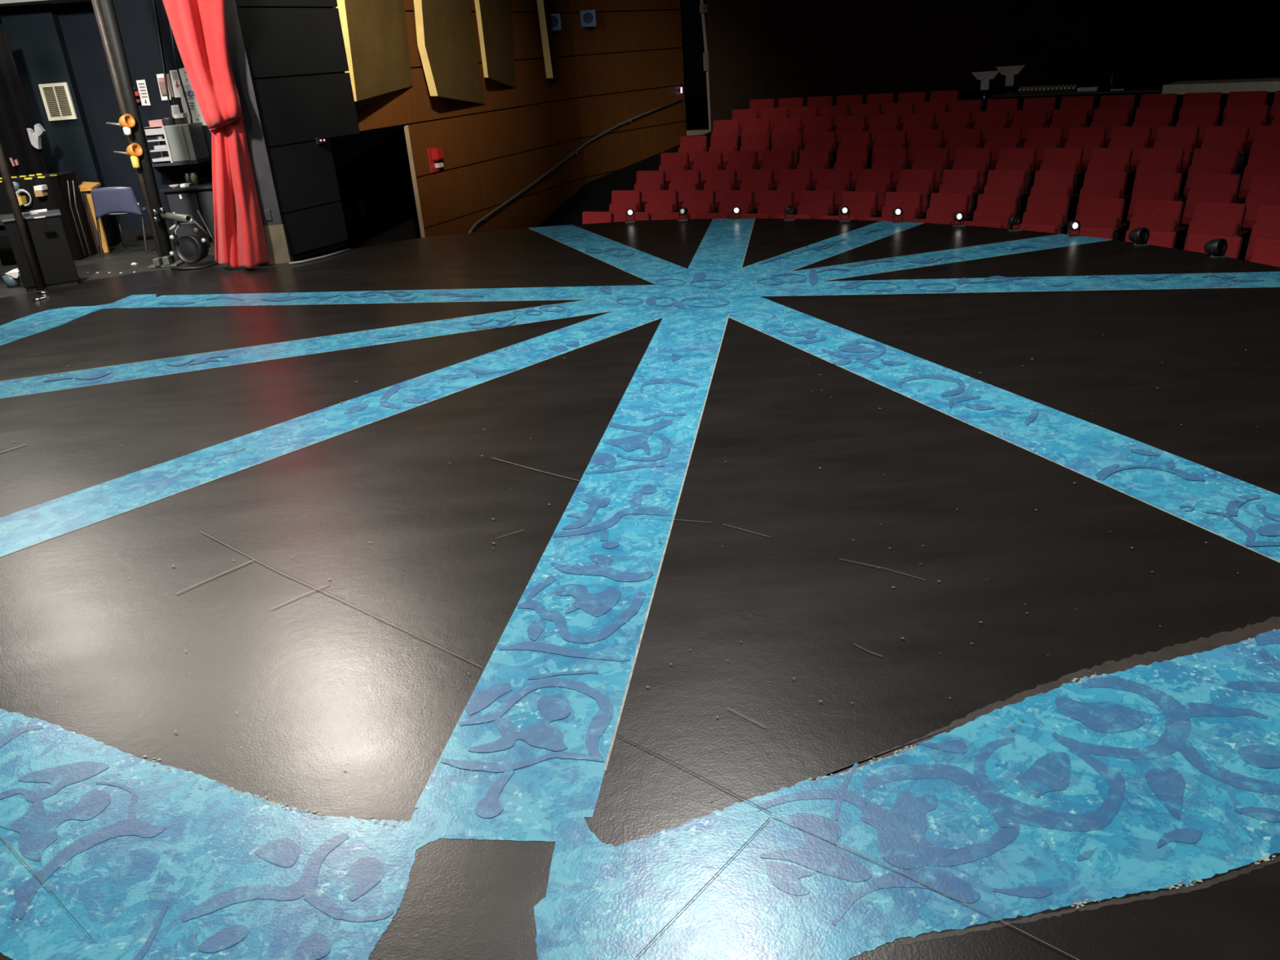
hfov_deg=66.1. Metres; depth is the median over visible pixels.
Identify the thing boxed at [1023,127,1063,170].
seat
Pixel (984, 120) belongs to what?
seat
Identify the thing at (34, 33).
wall
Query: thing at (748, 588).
floor
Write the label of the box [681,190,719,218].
seat
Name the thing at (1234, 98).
seat
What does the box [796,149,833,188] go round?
seat
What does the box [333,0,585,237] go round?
wall
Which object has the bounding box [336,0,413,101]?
acoustic baffle
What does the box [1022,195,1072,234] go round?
seat
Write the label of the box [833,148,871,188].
seat
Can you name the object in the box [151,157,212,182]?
wall shelf
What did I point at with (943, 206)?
seat
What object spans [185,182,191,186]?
box
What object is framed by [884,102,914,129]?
seat
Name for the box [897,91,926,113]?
seat
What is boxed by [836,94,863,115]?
seat
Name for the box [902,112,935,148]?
seat
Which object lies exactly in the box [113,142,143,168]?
connector
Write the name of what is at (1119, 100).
seat
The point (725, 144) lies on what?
seat
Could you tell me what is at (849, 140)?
seat
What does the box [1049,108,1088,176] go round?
seat
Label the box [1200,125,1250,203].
seat
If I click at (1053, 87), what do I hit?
mixing console
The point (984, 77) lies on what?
music stand
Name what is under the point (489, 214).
rail
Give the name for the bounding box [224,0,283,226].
trim
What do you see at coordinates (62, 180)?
wire frame
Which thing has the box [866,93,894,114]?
seat
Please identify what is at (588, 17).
loudspeaker
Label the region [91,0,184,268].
boom
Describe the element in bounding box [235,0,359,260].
wall
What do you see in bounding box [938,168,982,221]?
seat
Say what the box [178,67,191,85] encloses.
notice
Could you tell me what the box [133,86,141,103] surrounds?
station
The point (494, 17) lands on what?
acoustic baffle
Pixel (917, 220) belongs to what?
seat
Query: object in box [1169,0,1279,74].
wall
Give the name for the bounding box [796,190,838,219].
seat
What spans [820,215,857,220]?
seat
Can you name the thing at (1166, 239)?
seat
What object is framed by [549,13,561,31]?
loudspeaker
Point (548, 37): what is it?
acoustic baffle
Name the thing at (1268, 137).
seat
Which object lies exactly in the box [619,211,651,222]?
seat
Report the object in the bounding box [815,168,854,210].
seat
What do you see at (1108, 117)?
seat
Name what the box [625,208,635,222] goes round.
footlight
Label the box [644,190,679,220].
seat
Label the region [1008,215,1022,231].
footlight
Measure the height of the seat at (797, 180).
0.862 m
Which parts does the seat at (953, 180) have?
seat, backrest, leg, armrest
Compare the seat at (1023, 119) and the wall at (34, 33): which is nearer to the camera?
the wall at (34, 33)
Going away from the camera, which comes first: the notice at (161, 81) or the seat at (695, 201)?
the notice at (161, 81)
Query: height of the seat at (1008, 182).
0.862 m
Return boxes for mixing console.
[1016,81,1083,93]
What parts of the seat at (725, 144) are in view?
seat, backrest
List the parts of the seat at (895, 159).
seat, backrest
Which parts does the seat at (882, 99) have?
backrest, seat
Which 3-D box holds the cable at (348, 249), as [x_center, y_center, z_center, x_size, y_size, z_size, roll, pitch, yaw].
[-3.072,-2.161,9.511,0.092,0.023,0.712,13,29,35]
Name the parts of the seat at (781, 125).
seat, backrest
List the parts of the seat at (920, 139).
seat, backrest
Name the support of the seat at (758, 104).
on the floor at (380, 177)
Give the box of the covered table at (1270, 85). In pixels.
[1161,77,1279,117]
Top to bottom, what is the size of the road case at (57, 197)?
0.897 m
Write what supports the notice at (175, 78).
attached to the wall at (136, 21)
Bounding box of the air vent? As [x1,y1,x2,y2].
[38,82,77,120]
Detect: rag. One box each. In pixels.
[4,268,20,278]
[26,123,45,149]
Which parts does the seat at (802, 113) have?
seat, backrest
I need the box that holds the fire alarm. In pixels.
[426,146,443,173]
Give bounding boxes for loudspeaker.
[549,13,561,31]
[579,9,596,27]
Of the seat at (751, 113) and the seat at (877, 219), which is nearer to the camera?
the seat at (877, 219)
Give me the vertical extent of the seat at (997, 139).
0.862 m
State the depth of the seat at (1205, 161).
10.98 m
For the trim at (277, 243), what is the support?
attached to the wall at (295, 49)
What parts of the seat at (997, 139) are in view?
seat, backrest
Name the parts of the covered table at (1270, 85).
leg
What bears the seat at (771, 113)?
on the floor at (380, 177)
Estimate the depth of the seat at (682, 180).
14.16 m
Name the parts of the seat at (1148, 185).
seat, backrest, armrest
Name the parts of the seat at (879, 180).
seat, backrest, armrest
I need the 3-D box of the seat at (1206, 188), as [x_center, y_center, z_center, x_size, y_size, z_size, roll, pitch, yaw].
[6.039,-2.779,10.421,0.514,0.862,0.363,18,32,42]
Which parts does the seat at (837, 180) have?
seat, backrest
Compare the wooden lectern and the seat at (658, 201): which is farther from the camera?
the seat at (658, 201)
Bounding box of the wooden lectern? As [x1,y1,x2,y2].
[79,182,111,253]
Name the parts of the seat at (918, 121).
seat, backrest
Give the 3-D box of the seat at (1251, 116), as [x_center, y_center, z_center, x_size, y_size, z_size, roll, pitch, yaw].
[7.389,-4.129,12.063,0.514,0.862,0.363,18,32,41]
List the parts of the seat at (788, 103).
seat, backrest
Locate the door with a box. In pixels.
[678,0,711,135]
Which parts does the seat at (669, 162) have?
seat, backrest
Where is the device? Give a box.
[1076,86,1099,92]
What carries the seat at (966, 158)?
on the floor at (380, 177)
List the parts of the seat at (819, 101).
backrest, seat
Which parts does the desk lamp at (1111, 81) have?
arm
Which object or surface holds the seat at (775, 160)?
on the floor at (380, 177)
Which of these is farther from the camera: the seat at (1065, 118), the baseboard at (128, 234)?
the seat at (1065, 118)
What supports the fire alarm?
attached to the wall at (493, 150)
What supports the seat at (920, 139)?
on the floor at (380, 177)
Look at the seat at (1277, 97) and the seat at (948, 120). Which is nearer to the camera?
the seat at (1277, 97)
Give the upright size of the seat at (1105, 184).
0.862 m
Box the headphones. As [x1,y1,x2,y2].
[13,182,31,206]
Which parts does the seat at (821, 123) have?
seat, backrest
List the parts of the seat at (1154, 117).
seat, backrest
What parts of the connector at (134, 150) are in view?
cord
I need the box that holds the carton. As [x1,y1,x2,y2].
[33,184,48,196]
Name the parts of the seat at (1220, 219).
seat, backrest, armrest, leg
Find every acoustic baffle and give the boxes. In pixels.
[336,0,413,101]
[413,0,484,103]
[474,0,515,88]
[537,0,559,78]
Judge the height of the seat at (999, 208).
0.862 m
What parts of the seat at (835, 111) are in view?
backrest, seat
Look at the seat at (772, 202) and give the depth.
12.73 m
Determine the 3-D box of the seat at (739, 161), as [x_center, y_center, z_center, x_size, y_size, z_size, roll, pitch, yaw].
[1.512,-4.406,14.561,0.514,0.862,0.363,9,27,28]
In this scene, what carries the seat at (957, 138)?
on the floor at (380, 177)
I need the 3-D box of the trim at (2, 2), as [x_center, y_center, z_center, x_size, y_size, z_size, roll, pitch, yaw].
[-6.463,-5.221,10.334,1.502,0.400,0.600,-4,23,0]
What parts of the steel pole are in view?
foot plate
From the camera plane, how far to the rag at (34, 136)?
10.42 m
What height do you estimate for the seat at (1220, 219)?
0.862 m
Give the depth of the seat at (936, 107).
15.11 m
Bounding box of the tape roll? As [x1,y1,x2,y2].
[161,117,175,125]
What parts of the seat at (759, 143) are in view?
seat, backrest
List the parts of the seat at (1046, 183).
seat, backrest, leg, armrest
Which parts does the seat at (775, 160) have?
seat, backrest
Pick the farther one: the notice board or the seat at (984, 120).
the seat at (984, 120)
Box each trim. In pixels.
[0,0,91,7]
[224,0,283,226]
[258,223,293,265]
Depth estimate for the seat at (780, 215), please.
11.86 m
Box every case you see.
[0,171,97,265]
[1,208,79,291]
[29,208,47,212]
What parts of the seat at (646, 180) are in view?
seat, backrest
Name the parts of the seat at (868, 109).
backrest, seat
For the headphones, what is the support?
hanging from the road case at (57, 197)
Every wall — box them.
[0,3,119,243]
[0,17,4,32]
[54,0,212,230]
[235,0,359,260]
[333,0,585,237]
[568,0,686,183]
[704,0,1179,131]
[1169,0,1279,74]
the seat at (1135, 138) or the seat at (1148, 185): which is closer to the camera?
the seat at (1148, 185)
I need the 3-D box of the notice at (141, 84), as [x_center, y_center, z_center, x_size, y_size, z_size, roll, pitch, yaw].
[-5.530,-4.312,10.957,0.101,0.267,0.010,-4,23,0]
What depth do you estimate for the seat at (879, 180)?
12.71 m
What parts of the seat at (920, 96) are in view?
backrest, seat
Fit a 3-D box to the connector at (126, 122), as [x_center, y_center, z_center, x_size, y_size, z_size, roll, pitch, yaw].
[-4.903,-3.352,9.287,0.301,0.189,0.123,7,26,24]
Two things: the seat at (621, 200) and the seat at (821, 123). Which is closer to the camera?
the seat at (621, 200)
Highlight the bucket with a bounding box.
[1,274,20,287]
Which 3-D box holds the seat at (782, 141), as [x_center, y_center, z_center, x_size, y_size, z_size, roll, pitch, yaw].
[2.240,-4.805,14.941,0.514,0.862,0.363,10,27,29]
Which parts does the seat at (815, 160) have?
seat, backrest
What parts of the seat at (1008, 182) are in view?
seat, backrest, leg, armrest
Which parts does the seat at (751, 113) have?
seat, backrest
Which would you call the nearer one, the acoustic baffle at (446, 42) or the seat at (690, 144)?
the acoustic baffle at (446, 42)
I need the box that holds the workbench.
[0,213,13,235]
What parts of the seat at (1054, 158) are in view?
seat, backrest, leg, armrest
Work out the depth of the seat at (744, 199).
13.03 m
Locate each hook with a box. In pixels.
[32,294,51,301]
[37,290,47,293]
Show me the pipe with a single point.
(176, 217)
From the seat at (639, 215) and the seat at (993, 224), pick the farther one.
the seat at (639, 215)
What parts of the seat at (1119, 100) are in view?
leg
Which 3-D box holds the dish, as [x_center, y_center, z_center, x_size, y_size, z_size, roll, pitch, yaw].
[-5.139,-3.239,10.853,0.109,0.032,0.109,-4,23,0]
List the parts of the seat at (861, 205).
seat, backrest, armrest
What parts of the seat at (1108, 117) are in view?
seat, backrest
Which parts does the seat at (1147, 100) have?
backrest, leg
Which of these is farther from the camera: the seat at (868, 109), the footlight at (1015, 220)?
the seat at (868, 109)
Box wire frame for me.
[62,180,90,255]
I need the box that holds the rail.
[467,97,683,233]
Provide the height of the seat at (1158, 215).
0.862 m
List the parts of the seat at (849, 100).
backrest, seat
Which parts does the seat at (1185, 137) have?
seat, backrest, leg, armrest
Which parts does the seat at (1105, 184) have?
seat, backrest, armrest, leg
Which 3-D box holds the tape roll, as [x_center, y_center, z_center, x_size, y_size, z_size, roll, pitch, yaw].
[-5.205,-3.962,10.866,0.124,0.078,0.124,-4,23,0]
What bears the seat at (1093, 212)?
on the floor at (380, 177)
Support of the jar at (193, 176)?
on the base cabinet at (194, 198)
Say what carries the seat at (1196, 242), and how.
on the floor at (380, 177)
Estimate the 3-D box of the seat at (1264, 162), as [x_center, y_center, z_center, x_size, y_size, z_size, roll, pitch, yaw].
[6.800,-3.125,10.674,0.363,0.862,0.514,-25,31,-38]
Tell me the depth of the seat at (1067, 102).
13.90 m
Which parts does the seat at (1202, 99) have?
backrest, leg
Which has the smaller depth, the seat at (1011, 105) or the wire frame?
the wire frame
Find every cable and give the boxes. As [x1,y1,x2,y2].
[152,0,172,117]
[168,22,198,164]
[288,248,351,264]
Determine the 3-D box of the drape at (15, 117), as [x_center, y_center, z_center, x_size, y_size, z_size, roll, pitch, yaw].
[-7.118,-3.524,10.539,1.400,2.233,0.170,-4,23,0]
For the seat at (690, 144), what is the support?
on the floor at (380, 177)
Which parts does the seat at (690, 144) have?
seat, backrest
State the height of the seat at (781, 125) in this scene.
0.862 m
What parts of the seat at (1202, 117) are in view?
seat, backrest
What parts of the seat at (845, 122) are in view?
seat, backrest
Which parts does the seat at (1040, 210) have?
seat, backrest, leg, armrest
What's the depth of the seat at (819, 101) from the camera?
16.81 m
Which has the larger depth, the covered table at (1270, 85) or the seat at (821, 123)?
the seat at (821, 123)
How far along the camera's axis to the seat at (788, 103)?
17.05 m
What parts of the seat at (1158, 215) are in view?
seat, backrest, armrest, leg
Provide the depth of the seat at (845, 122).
15.08 m
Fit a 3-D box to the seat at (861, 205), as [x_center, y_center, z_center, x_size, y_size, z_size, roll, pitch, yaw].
[2.700,-3.123,12.215,0.514,0.862,0.363,12,29,34]
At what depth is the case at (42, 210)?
9.10 m
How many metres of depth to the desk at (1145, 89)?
14.37 m
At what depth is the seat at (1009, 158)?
12.34 m
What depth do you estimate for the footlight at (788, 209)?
9.56 m
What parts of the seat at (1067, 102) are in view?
seat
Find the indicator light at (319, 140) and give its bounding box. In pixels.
[315,136,326,144]
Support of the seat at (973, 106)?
on the floor at (380, 177)
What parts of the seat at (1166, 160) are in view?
seat, backrest, leg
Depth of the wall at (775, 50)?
20.23 m
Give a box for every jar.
[184,173,192,185]
[190,172,199,185]
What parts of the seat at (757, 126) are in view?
seat, backrest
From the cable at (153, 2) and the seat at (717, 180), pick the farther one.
the seat at (717, 180)
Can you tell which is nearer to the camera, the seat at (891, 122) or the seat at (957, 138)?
the seat at (957, 138)
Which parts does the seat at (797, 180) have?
seat, backrest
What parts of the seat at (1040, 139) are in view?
seat, backrest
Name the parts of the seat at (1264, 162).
seat, backrest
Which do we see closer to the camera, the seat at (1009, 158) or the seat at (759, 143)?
the seat at (1009, 158)
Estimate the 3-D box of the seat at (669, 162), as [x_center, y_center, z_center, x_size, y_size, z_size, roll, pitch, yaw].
[0.529,-4.552,15.072,0.514,0.862,0.363,8,26,26]
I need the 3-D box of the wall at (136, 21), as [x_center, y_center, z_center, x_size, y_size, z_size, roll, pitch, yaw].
[-5.427,-5.895,10.377,3.013,6.500,0.150,-4,23,0]
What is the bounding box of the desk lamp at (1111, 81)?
[1110,74,1125,90]
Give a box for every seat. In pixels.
[582,211,613,224]
[608,190,644,222]
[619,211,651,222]
[634,170,668,208]
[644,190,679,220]
[657,212,689,219]
[658,152,692,188]
[668,169,703,208]
[678,135,707,168]
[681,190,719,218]
[692,151,725,213]
[695,212,729,218]
[703,169,739,208]
[708,134,738,168]
[711,119,741,151]
[718,190,757,218]
[725,151,760,213]
[732,108,758,135]
[735,213,770,218]
[739,133,770,168]
[739,168,777,208]
[740,118,771,150]
[749,98,774,118]
[756,190,796,218]
[760,107,787,134]
[760,150,796,210]
[770,116,803,150]
[771,132,803,168]
[777,97,804,117]
[777,168,815,209]
[777,213,813,218]
[791,106,817,133]
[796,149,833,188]
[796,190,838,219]
[802,115,833,150]
[804,131,837,168]
[806,95,833,116]
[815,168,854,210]
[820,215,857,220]
[821,104,848,131]
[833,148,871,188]
[835,115,866,149]
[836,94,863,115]
[838,130,872,168]
[838,191,880,220]
[852,103,881,130]
[854,168,895,212]
[865,217,903,222]
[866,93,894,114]
[867,113,900,149]
[871,129,908,168]
[871,148,911,189]
[880,191,925,222]
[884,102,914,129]
[896,168,937,213]
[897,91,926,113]
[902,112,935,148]
[906,128,944,192]
[911,147,951,190]
[911,218,952,224]
[917,101,947,129]
[925,192,972,224]
[929,89,959,111]
[937,111,971,147]
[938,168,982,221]
[945,128,982,194]
[951,99,982,128]
[952,147,994,191]
[960,220,1003,228]
[972,194,1021,229]
[973,110,1008,147]
[983,128,1022,169]
[983,169,1029,223]
[986,97,1018,128]
[995,147,1039,201]
[1010,109,1048,147]
[1012,223,1057,233]
[1022,97,1056,127]
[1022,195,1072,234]
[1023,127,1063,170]
[1030,170,1078,221]
[1040,147,1085,220]
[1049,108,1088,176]
[1059,95,1095,127]
[1064,126,1106,170]
[1066,226,1115,239]
[1075,171,1129,223]
[1075,197,1128,240]
[1086,147,1134,222]
[1089,107,1130,147]
[1098,94,1135,126]
[1107,126,1151,171]
[1124,229,1177,248]
[1127,172,1184,222]
[1128,199,1186,249]
[1132,106,1174,147]
[1132,147,1186,197]
[1139,93,1179,126]
[1153,125,1200,204]
[1176,105,1221,148]
[1177,92,1223,125]
[1181,173,1243,225]
[1183,148,1241,197]
[1183,201,1248,259]
[1186,233,1243,259]
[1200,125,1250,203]
[1220,90,1269,125]
[1222,104,1269,148]
[1238,148,1279,199]
[1242,174,1279,229]
[1244,204,1279,261]
[1246,125,1279,165]
[1249,238,1279,266]
[1266,90,1279,125]
[1271,104,1279,125]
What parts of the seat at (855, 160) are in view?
seat, backrest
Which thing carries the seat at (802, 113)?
on the floor at (380, 177)
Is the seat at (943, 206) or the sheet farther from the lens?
the seat at (943, 206)
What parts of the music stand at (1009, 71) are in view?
desk plate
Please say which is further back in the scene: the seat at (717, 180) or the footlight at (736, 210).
the seat at (717, 180)
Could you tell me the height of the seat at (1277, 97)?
0.862 m
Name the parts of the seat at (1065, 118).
seat, backrest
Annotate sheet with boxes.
[170,104,180,117]
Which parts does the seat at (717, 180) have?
seat, backrest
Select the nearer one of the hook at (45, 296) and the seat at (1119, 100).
the hook at (45, 296)
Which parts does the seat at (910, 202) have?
seat, backrest, armrest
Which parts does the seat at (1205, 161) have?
seat, backrest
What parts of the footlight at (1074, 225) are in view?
plate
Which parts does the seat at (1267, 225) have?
seat, backrest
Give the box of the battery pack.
[17,195,26,206]
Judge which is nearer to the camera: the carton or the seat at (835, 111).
the carton
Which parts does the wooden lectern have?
leg, leg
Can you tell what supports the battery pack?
hanging from the road case at (57, 197)
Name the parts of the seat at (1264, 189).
seat, backrest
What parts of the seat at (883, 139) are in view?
seat, backrest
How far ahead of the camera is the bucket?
9.24 m
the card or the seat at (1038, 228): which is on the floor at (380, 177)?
the seat at (1038, 228)
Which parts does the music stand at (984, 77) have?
desk plate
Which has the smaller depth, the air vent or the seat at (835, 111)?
the air vent
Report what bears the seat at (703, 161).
on the floor at (380, 177)
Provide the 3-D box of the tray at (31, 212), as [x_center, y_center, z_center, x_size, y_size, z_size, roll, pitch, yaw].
[-5.573,-2.429,8.966,0.160,0.020,0.060,-17,26,-26]
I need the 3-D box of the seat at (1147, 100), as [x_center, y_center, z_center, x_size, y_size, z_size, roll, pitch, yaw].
[6.998,-4.776,13.365,0.514,0.862,0.363,16,31,39]
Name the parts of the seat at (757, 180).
seat, backrest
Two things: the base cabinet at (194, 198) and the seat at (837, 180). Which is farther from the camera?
the seat at (837, 180)
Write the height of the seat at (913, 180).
0.862 m
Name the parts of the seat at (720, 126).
seat, backrest, leg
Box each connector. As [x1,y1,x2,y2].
[106,113,135,135]
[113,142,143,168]
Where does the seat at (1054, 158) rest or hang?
on the floor at (380, 177)
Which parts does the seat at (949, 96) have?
backrest, seat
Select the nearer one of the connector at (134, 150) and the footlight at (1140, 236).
the footlight at (1140, 236)
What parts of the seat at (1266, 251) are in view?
seat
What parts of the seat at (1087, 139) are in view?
seat, backrest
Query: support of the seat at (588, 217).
on the floor at (380, 177)
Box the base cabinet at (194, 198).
[159,181,214,241]
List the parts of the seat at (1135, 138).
seat, backrest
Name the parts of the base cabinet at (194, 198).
door, door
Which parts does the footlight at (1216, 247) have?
plate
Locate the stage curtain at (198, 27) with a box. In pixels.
[162,0,269,267]
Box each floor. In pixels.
[0,201,1279,959]
[311,72,1279,260]
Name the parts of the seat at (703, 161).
seat, backrest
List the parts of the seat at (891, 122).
seat, backrest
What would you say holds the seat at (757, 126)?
on the floor at (380, 177)
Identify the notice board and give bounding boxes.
[179,84,206,125]
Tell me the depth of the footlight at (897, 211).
8.98 m
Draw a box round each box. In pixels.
[148,119,164,126]
[173,112,187,124]
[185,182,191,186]
[263,209,272,221]
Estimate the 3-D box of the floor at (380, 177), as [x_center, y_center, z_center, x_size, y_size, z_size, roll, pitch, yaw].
[4.726,-3.549,13.192,37.739,2.154,26.201,14,29,36]
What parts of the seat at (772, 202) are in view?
seat, backrest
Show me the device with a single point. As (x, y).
(1085, 88)
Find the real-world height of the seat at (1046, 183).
0.862 m
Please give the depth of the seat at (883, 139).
14.05 m
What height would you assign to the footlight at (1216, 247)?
0.129 m
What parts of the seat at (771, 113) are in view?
seat, backrest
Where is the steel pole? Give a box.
[0,141,47,292]
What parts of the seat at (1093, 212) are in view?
seat, backrest, leg, armrest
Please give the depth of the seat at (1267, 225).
9.40 m
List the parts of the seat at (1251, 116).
seat, backrest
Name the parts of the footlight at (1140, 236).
plate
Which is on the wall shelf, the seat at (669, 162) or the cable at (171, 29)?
the cable at (171, 29)
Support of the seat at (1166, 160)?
on the floor at (380, 177)
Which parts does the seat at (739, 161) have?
seat, backrest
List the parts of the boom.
plate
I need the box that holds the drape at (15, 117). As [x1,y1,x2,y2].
[0,31,48,177]
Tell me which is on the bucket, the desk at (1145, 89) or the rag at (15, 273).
the rag at (15, 273)
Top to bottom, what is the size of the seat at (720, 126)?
0.862 m
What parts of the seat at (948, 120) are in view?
seat, backrest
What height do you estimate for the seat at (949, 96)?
0.862 m
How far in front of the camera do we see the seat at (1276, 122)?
11.77 m
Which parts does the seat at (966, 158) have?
seat, backrest, leg, armrest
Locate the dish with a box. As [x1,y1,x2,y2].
[168,184,178,188]
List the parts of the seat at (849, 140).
seat, backrest, leg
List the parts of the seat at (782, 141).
seat, backrest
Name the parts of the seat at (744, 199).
seat, backrest, armrest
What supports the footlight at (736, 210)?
on the floor at (748, 588)
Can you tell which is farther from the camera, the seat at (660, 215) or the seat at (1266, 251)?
the seat at (660, 215)
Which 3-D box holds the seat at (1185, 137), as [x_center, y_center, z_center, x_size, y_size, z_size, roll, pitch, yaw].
[6.472,-3.826,11.937,0.514,0.862,0.363,17,31,40]
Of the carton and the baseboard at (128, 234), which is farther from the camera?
the baseboard at (128, 234)
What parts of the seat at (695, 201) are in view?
seat, backrest, armrest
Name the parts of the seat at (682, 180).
seat, backrest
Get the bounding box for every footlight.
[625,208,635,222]
[677,207,688,221]
[731,206,742,220]
[783,205,795,220]
[838,205,850,222]
[891,207,903,223]
[951,211,965,226]
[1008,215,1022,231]
[1066,220,1082,237]
[1128,227,1150,246]
[1204,238,1228,257]
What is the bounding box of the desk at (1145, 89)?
[992,86,1162,98]
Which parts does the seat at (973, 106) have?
backrest, seat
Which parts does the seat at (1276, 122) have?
seat, backrest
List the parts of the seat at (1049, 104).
backrest, seat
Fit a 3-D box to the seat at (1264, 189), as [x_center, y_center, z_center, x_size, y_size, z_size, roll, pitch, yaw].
[6.431,-2.644,10.042,0.363,0.862,0.514,-24,30,-38]
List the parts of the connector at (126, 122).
cord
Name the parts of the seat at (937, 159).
seat, backrest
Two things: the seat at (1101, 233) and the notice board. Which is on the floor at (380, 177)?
the seat at (1101, 233)
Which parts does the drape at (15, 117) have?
paper strip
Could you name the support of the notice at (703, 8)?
attached to the wall at (775, 50)
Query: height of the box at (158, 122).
0.065 m
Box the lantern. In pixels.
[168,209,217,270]
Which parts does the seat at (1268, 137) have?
seat, backrest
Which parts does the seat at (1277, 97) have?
seat, backrest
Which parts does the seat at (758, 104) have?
seat, backrest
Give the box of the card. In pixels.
[165,73,173,97]
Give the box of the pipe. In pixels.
[151,207,193,235]
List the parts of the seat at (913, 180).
seat, backrest, leg, armrest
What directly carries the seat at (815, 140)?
on the floor at (380, 177)
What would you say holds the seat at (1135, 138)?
on the floor at (380, 177)
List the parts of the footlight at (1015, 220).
plate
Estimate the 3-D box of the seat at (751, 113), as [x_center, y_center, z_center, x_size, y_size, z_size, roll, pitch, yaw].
[1.782,-5.853,16.768,0.514,0.862,0.363,8,26,26]
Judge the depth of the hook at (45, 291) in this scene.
8.80 m
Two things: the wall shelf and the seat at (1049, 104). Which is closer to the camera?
the wall shelf
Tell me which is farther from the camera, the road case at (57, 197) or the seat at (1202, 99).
the seat at (1202, 99)
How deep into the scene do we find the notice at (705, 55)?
19.13 m
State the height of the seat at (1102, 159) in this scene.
0.862 m
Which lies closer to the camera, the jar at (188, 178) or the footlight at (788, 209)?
the footlight at (788, 209)
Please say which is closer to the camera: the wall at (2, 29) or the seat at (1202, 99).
the wall at (2, 29)
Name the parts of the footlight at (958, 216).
plate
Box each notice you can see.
[136,79,151,105]
[156,73,171,100]
[168,70,181,97]
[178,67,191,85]
[699,4,706,13]
[702,52,709,71]
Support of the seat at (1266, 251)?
on the floor at (380, 177)
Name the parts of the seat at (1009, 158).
seat, backrest, leg, armrest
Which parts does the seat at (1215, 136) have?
seat, backrest, leg, armrest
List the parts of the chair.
leg, backrest, leg, seat, leg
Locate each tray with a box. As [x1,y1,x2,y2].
[22,211,39,215]
[153,144,167,150]
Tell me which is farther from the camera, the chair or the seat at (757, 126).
the seat at (757, 126)
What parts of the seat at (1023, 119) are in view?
seat, backrest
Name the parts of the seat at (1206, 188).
seat, backrest, armrest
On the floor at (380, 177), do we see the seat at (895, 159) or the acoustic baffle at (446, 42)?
the seat at (895, 159)
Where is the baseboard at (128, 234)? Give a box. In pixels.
[116,226,174,241]
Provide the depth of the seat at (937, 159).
12.99 m
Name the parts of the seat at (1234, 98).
seat, backrest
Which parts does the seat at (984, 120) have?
seat, backrest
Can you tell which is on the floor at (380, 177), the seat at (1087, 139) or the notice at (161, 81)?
the seat at (1087, 139)
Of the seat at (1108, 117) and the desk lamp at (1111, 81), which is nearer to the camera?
the seat at (1108, 117)
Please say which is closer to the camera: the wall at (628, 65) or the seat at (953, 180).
the seat at (953, 180)
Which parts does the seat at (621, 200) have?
seat, backrest, armrest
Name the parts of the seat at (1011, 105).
backrest, seat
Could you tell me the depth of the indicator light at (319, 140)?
9.52 m
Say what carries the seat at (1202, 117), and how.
on the floor at (380, 177)
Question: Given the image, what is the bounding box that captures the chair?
[90,186,147,256]
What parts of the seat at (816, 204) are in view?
seat, backrest, armrest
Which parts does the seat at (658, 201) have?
seat, backrest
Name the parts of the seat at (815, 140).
seat, backrest, leg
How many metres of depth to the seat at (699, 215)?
12.46 m
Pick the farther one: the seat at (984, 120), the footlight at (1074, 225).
the seat at (984, 120)
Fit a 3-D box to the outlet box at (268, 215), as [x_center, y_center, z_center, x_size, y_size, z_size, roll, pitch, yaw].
[-3.476,-2.474,9.193,0.060,0.100,0.015,-4,23,0]
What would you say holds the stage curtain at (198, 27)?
hanging from the wall at (295, 49)
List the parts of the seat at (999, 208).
seat, backrest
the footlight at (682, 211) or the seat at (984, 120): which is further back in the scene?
the seat at (984, 120)
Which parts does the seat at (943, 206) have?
seat, backrest, armrest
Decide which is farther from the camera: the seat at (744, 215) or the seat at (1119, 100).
the seat at (1119, 100)
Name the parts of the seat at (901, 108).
backrest, seat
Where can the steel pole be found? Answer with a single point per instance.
(4, 170)
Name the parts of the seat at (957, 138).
seat, backrest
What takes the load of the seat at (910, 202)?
on the floor at (380, 177)
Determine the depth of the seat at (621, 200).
13.83 m
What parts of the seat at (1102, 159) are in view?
seat, backrest, leg, armrest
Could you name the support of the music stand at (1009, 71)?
on the floor at (380, 177)
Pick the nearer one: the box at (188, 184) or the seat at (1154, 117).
the box at (188, 184)
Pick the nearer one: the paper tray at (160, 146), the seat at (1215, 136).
the paper tray at (160, 146)
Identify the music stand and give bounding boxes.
[971,70,999,111]
[995,65,1024,98]
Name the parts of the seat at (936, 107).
backrest, seat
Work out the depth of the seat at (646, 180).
14.42 m
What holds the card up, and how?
attached to the wall at (136, 21)

